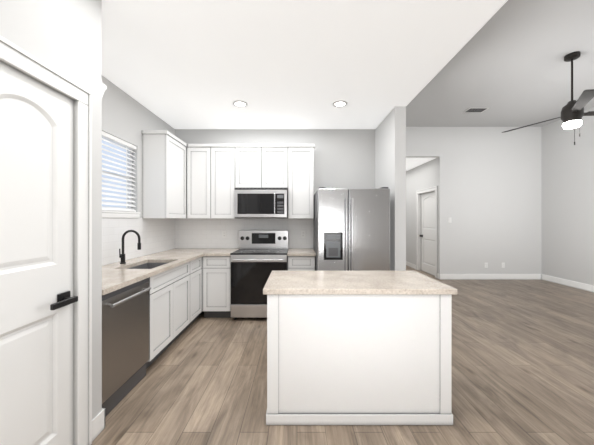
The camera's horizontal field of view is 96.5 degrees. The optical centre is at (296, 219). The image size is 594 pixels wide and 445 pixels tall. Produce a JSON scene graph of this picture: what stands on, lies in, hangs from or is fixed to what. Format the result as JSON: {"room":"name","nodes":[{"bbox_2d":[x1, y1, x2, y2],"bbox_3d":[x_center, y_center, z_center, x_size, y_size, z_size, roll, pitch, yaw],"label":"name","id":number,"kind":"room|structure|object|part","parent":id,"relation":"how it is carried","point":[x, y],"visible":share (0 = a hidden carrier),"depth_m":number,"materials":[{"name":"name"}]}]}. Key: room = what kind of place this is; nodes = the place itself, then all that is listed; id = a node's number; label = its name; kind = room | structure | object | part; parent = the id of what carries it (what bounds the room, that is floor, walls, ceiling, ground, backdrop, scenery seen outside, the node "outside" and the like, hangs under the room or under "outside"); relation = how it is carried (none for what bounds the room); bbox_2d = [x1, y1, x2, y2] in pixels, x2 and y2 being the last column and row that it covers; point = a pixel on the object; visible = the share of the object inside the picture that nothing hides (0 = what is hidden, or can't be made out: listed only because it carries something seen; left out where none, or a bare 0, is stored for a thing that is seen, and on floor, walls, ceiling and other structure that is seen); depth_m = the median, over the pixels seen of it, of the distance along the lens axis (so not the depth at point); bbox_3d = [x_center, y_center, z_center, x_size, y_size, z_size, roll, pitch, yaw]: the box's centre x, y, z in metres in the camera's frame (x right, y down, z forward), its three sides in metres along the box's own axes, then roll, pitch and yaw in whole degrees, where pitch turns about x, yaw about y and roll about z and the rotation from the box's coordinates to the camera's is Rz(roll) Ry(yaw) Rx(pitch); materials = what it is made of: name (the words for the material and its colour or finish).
{"room":"kitchen","nodes":[
{"label":"kitchen","id":0,"kind":"room"},
{"bbox_2d":[0,0,101,418],"bbox_3d":[-1.675,-0.035,0.069,0.790,2.820,3.337,0,0,0],"label":"wall","id":1,"kind":"structure","parent":0,"point":[63,37],"depth_m":1.58,"materials":[{"name":"grey paint"}]},
{"bbox_2d":[0,61,77,444],"bbox_3d":[-1.276,0.338,1.270,0.107,2.058,0.532,0,0,0],"label":"pantry door","id":2,"kind":"structure","parent":1,"relation":"in","point":[38,299],"depth_m":1.32,"materials":[{"name":"white paint"}]},
{"bbox_2d":[0,35,91,444],"bbox_3d":[-1.329,0.297,1.270,0.145,2.156,0.712,0,0,0],"label":"door frame","id":3,"kind":"structure","parent":1,"relation":"attached to","point":[14,56],"depth_m":1.55,"materials":[{"name":"white paint"}]},
{"bbox_2d":[102,83,106,95],"bbox_3d":[-1.615,-0.848,1.761,0.666,0.105,0.048,0,0,0],"label":"trim","id":4,"kind":"structure","parent":1,"relation":"attached to","point":[104,87],"depth_m":1.76,"materials":[{"name":"white paint"}]},
{"bbox_2d":[110,264,149,291],"bbox_3d":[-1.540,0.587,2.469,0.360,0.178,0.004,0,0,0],"label":"countertop","id":5,"kind":"structure","parent":0,"relation":"attached to","point":[121,279],"depth_m":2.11,"materials":[{"name":"beige stone"}]},
{"bbox_2d":[102,75,174,265],"bbox_3d":[-2.006,-0.035,3.049,0.128,2.820,2.623,0,0,0],"label":"wall","id":6,"kind":"structure","parent":0,"point":[126,117],"depth_m":3.15,"materials":[{"name":"grey paint"}]},
{"bbox_2d":[102,137,139,217],"bbox_3d":[-1.994,-0.457,2.790,0.132,0.877,0.950,0,0,0],"label":"window","id":7,"kind":"structure","parent":6,"relation":"in","point":[113,214],"depth_m":3.04,"materials":[{"name":"white paint"}]},
{"bbox_2d":[102,131,136,211],"bbox_3d":[-1.986,-0.493,2.790,0.056,0.800,0.892,0,0,0],"label":"window blinds","id":8,"kind":"object","parent":7,"relation":"attached to","point":[105,135],"visible":0.48,"depth_m":2.93,"materials":[{"name":"white plastic"}]},
{"bbox_2d":[142,130,187,218],"bbox_3d":[-1.787,-0.568,3.777,0.322,1.105,0.919,0,0,0],"label":"upper cabinet","id":9,"kind":"object","parent":6,"relation":"attached to","point":[164,173],"visible":0.92,"depth_m":3.33,"materials":[{"name":"white paint"}]},
{"bbox_2d":[146,264,169,271],"bbox_3d":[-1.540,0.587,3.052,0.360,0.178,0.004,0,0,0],"label":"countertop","id":10,"kind":"structure","parent":0,"relation":"attached to","point":[149,267],"depth_m":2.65,"materials":[{"name":"beige stone"}]},
{"bbox_2d":[150,264,177,291],"bbox_3d":[-1.358,0.587,2.760,0.004,0.178,0.587,0,0,0],"label":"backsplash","id":11,"kind":"structure","parent":0,"relation":"attached to","point":[164,275],"depth_m":2.58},
{"bbox_2d":[175,129,374,248],"bbox_3d":[-0.410,-0.375,4.296,3.320,3.500,0.128,0,0,0],"label":"wall","id":12,"kind":"structure","parent":0,"point":[344,158],"depth_m":4.24,"materials":[{"name":"grey paint"}]},
{"bbox_2d":[187,144,214,218],"bbox_3d":[-1.428,-0.568,4.083,0.420,1.105,0.307,0,0,0],"label":"upper cabinet","id":13,"kind":"object","parent":12,"relation":"attached to","point":[200,157],"depth_m":3.94,"materials":[{"name":"white paint"}]},
{"bbox_2d":[215,144,238,218],"bbox_3d":[-1.099,-0.568,4.083,0.483,1.105,0.307,0,0,0],"label":"upper cabinet","id":14,"kind":"object","parent":12,"relation":"attached to","point":[217,174],"depth_m":3.94,"materials":[{"name":"white paint"}]},
{"bbox_2d":[239,144,266,187],"bbox_3d":[-0.692,-0.794,4.083,0.452,0.653,0.307,0,0,0],"label":"upper cabinet","id":15,"kind":"object","parent":12,"relation":"attached to","point":[252,157],"depth_m":3.94,"materials":[{"name":"white paint"}]},
{"bbox_2d":[234,188,287,217],"bbox_3d":[-0.524,-0.244,4.008,0.762,0.431,0.458,0,0,0],"label":"microwave","id":16,"kind":"object","parent":15,"relation":"attached to","point":[260,202],"visible":1,"depth_m":3.83,"materials":[{"name":"grey metal"}]},
{"bbox_2d":[267,144,286,187],"bbox_3d":[-0.362,-0.794,4.083,0.452,0.653,0.307,0,0,0],"label":"upper cabinet","id":17,"kind":"object","parent":12,"relation":"attached to","point":[276,153],"depth_m":3.94,"materials":[{"name":"white paint"}]},
{"bbox_2d":[287,144,314,218],"bbox_3d":[0.026,-0.568,4.083,0.447,1.105,0.307,0,0,0],"label":"upper cabinet","id":18,"kind":"object","parent":12,"relation":"attached to","point":[300,157],"depth_m":3.94,"materials":[{"name":"white paint"}]},
{"bbox_2d":[301,231,305,237],"bbox_3d":[0.100,0.235,4.228,0.072,0.116,0.007,0,0,0],"label":"outlet","id":19,"kind":"object","parent":12,"relation":"attached to","point":[303,234],"visible":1,"depth_m":4.23,"materials":[{"name":"white plastic"}]},
{"bbox_2d":[102,0,507,128],"bbox_3d":[-0.340,-1.845,1.320,3.460,0.800,5.840,0,0,0],"label":"ceiling","id":20,"kind":"structure","parent":0,"point":[272,64],"depth_m":2.33,"materials":[{"name":"white paint"}]},
{"bbox_2d":[233,101,247,106],"bbox_3d":[-0.710,-1.441,3.310,0.184,0.008,0.184,0,0,0],"label":"recessed light","id":21,"kind":"object","parent":20,"relation":"in","point":[240,104],"visible":1,"depth_m":3.31,"materials":[{"name":"white paint"}]},
{"bbox_2d":[333,101,346,106],"bbox_3d":[0.537,-1.441,3.310,0.184,0.008,0.184,0,0,0],"label":"recessed light","id":22,"kind":"object","parent":20,"relation":"in","point":[339,103],"visible":1,"depth_m":3.30,"materials":[{"name":"white paint"}]},
{"bbox_2d":[91,266,593,444],"bbox_3d":[1.860,1.405,3.500,7.720,0.060,10.200,0,0,0],"label":"floor","id":23,"kind":"structure","parent":0,"point":[522,362],"depth_m":2.21,"materials":[{"name":"brown wood"}]},
{"bbox_2d":[102,278,151,416],"bbox_3d":[-1.593,0.939,2.039,0.690,0.872,0.592,0,0,0],"label":"dishwasher","id":24,"kind":"object","parent":23,"relation":"on","point":[125,334],"visible":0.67,"depth_m":2.00,"materials":[{"name":"grey metal"}]},
{"bbox_2d":[102,276,189,368],"bbox_3d":[-1.623,1.035,2.811,0.647,0.681,0.943,0,0,0],"label":"base cabinet","id":25,"kind":"object","parent":23,"relation":"on","point":[189,286],"depth_m":2.68,"materials":[{"name":"white paint"}]},
{"bbox_2d":[154,280,173,291],"bbox_3d":[-1.540,0.677,2.760,0.368,0.004,0.587,0,0,0],"label":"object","id":26,"kind":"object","parent":25,"relation":"on","point":[171,281],"depth_m":2.59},
{"bbox_2d":[130,256,205,324],"bbox_3d":[-1.592,0.936,3.397,0.710,0.878,0.474,0,0,0],"label":"base cabinet","id":27,"kind":"object","parent":23,"relation":"on","point":[196,269],"depth_m":3.45,"materials":[{"name":"white paint"}]},
{"bbox_2d":[206,256,230,317],"bbox_3d":[-1.112,0.936,3.900,0.415,0.878,0.673,0,0,0],"label":"base cabinet","id":28,"kind":"object","parent":23,"relation":"on","point":[218,268],"depth_m":3.63,"materials":[{"name":"white paint"}]},
{"bbox_2d":[126,248,213,263],"bbox_3d":[-1.605,0.478,3.640,0.670,0.038,1.181,0,0,0],"label":"countertop","id":29,"kind":"structure","parent":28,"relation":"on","point":[177,255],"depth_m":3.25,"materials":[{"name":"beige stone"}]},
{"bbox_2d":[119,230,140,263],"bbox_3d":[-1.736,0.283,2.750,0.215,0.352,0.084,0,0,0],"label":"faucet","id":30,"kind":"object","parent":29,"relation":"on","point":[122,256],"visible":1,"depth_m":2.75,"materials":[{"name":"black metal"}]},
{"bbox_2d":[202,248,238,255],"bbox_3d":[-1.087,0.478,3.913,0.367,0.038,0.635,0,0,0],"label":"countertop","id":31,"kind":"structure","parent":28,"relation":"on","point":[217,251],"depth_m":3.69,"materials":[{"name":"beige stone"}]},
{"bbox_2d":[230,230,288,319],"bbox_3d":[-0.517,0.772,3.856,0.766,1.204,0.698,0,0,0],"label":"range","id":32,"kind":"object","parent":23,"relation":"on","point":[258,257],"visible":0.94,"depth_m":3.58,"materials":[{"name":"grey metal"}]},
{"bbox_2d":[288,248,314,270],"bbox_3d":[0.061,0.936,3.931,0.378,0.878,0.611,0,0,0],"label":"base cabinet","id":33,"kind":"object","parent":23,"relation":"on","point":[295,263],"depth_m":3.63,"materials":[{"name":"white paint"}]},
{"bbox_2d":[287,248,315,255],"bbox_3d":[0.062,0.478,3.913,0.385,0.038,0.635,0,0,0],"label":"countertop","id":34,"kind":"structure","parent":33,"relation":"on","point":[293,251],"depth_m":3.69,"materials":[{"name":"beige stone"}]},
{"bbox_2d":[314,187,389,270],"bbox_3d":[0.715,0.483,3.727,0.906,1.783,0.947,0,0,0],"label":"refrigerator","id":35,"kind":"object","parent":23,"relation":"on","point":[351,229],"visible":0.67,"depth_m":3.31,"materials":[{"name":"grey metal"}]},
{"bbox_2d":[266,295,452,424],"bbox_3d":[0.418,0.936,2.064,1.252,0.878,0.592,0,0,0],"label":"kitchen island","id":36,"kind":"object","parent":23,"relation":"on","point":[358,347],"depth_m":1.78,"materials":[{"name":"white paint"}]},
{"bbox_2d":[263,271,456,294],"bbox_3d":[0.418,0.478,2.071,1.288,0.038,0.638,0,0,0],"label":"island countertop","id":37,"kind":"structure","parent":36,"relation":"on","point":[279,282],"depth_m":1.88,"materials":[{"name":"beige stone"}]},
{"bbox_2d":[375,106,405,270],"bbox_3d":[1.320,-0.375,5.990,0.140,3.500,5.220,0,0,0],"label":"wall","id":38,"kind":"structure","parent":0,"point":[390,151],"depth_m":3.38,"materials":[{"name":"grey paint"}]},
{"bbox_2d":[406,158,434,170],"bbox_3d":[2.390,-1.505,7.395,2.000,0.120,2.410,0,0,0],"label":"ceiling","id":39,"kind":"structure","parent":0,"point":[411,163],"depth_m":6.60,"materials":[{"name":"white paint"}]},
{"bbox_2d":[406,158,436,264],"bbox_3d":[3.330,-0.035,7.395,0.120,2.820,2.410,0,0,0],"label":"wall","id":40,"kind":"structure","parent":0,"point":[422,176],"depth_m":7.44,"materials":[{"name":"grey paint"}]},
{"bbox_2d":[406,261,415,268],"bbox_3d":[3.263,1.310,7.843,0.015,0.130,1.235,0,0,0],"label":"baseboard","id":41,"kind":"structure","parent":40,"relation":"attached to","point":[408,264],"depth_m":7.57,"materials":[{"name":"white paint"}]},
{"bbox_2d":[416,186,437,278],"bbox_3d":[3.318,0.297,6.695,0.145,2.156,1.062,0,0,0],"label":"door frame","id":42,"kind":"structure","parent":40,"relation":"attached to","point":[418,224],"depth_m":7.14,"materials":[{"name":"white paint"}]},
{"bbox_2d":[420,191,434,275],"bbox_3d":[3.330,0.338,6.695,0.100,2.058,0.882,0,0,0],"label":"door","id":43,"kind":"structure","parent":40,"relation":"in","point":[427,235],"depth_m":6.75,"materials":[{"name":"white paint"}]},
{"bbox_2d":[406,127,540,273],"bbox_3d":[3.555,-0.375,6.130,4.330,3.500,0.120,0,0,0],"label":"wall","id":44,"kind":"structure","parent":0,"point":[489,189],"depth_m":6.07,"materials":[{"name":"grey paint"}]},
{"bbox_2d":[438,273,541,279],"bbox_3d":[4.410,1.310,6.065,2.310,0.130,0.030,0,0,0],"label":"baseboard","id":45,"kind":"structure","parent":44,"relation":"attached to","point":[440,276],"depth_m":6.06,"materials":[{"name":"white paint"}]},
{"bbox_2d":[406,0,593,126],"bbox_3d":[3.555,-2.185,2.235,4.330,0.120,7.670,0,0,0],"label":"ceiling","id":46,"kind":"structure","parent":0,"point":[507,65],"depth_m":3.83,"materials":[{"name":"grey paint"}]},
{"bbox_2d":[463,108,488,112],"bbox_3d":[3.470,-2.119,5.140,0.380,0.010,0.220,0,0,0],"label":"ceiling vent","id":47,"kind":"object","parent":46,"relation":"in","point":[474,110],"visible":0.98,"depth_m":5.14,"materials":[{"name":"white plastic"}]},
{"bbox_2d":[502,51,593,144],"bbox_3d":[3.698,-1.534,3.450,1.277,1.179,1.404,0,0,0],"label":"ceiling fan","id":48,"kind":"object","parent":46,"relation":"hanging from","point":[572,110],"depth_m":3.37,"materials":[{"name":"brown metal"}]},
{"bbox_3d":[3.550,-1.217,3.420,0.180,0.074,0.180,0,0,0],"label":"ceiling fan light","id":49,"kind":"part","parent":48,"relation":"part of","materials":[{"name":"white glass"}]},
{"bbox_2d":[541,107,593,284],"bbox_3d":[5.660,-0.375,2.235,0.120,3.500,7.670,0,0,0],"label":"wall","id":50,"kind":"structure","parent":0,"point":[567,208],"depth_m":5.47,"materials":[{"name":"grey paint"}]},
{"bbox_2d":[542,274,593,291],"bbox_3d":[5.592,1.310,2.235,0.015,0.130,7.670,0,0,0],"label":"baseboard","id":51,"kind":"structure","parent":50,"relation":"attached to","point":[574,284],"depth_m":5.43,"materials":[{"name":"white paint"}]},
{"label":"outside","id":52,"kind":"structure","parent":0,"visible":0},
{"bbox_2d":[102,140,125,207],"bbox_3d":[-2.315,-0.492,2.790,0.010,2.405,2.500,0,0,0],"label":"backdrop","id":53,"kind":"structure","parent":52,"point":[112,159],"depth_m":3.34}
]}

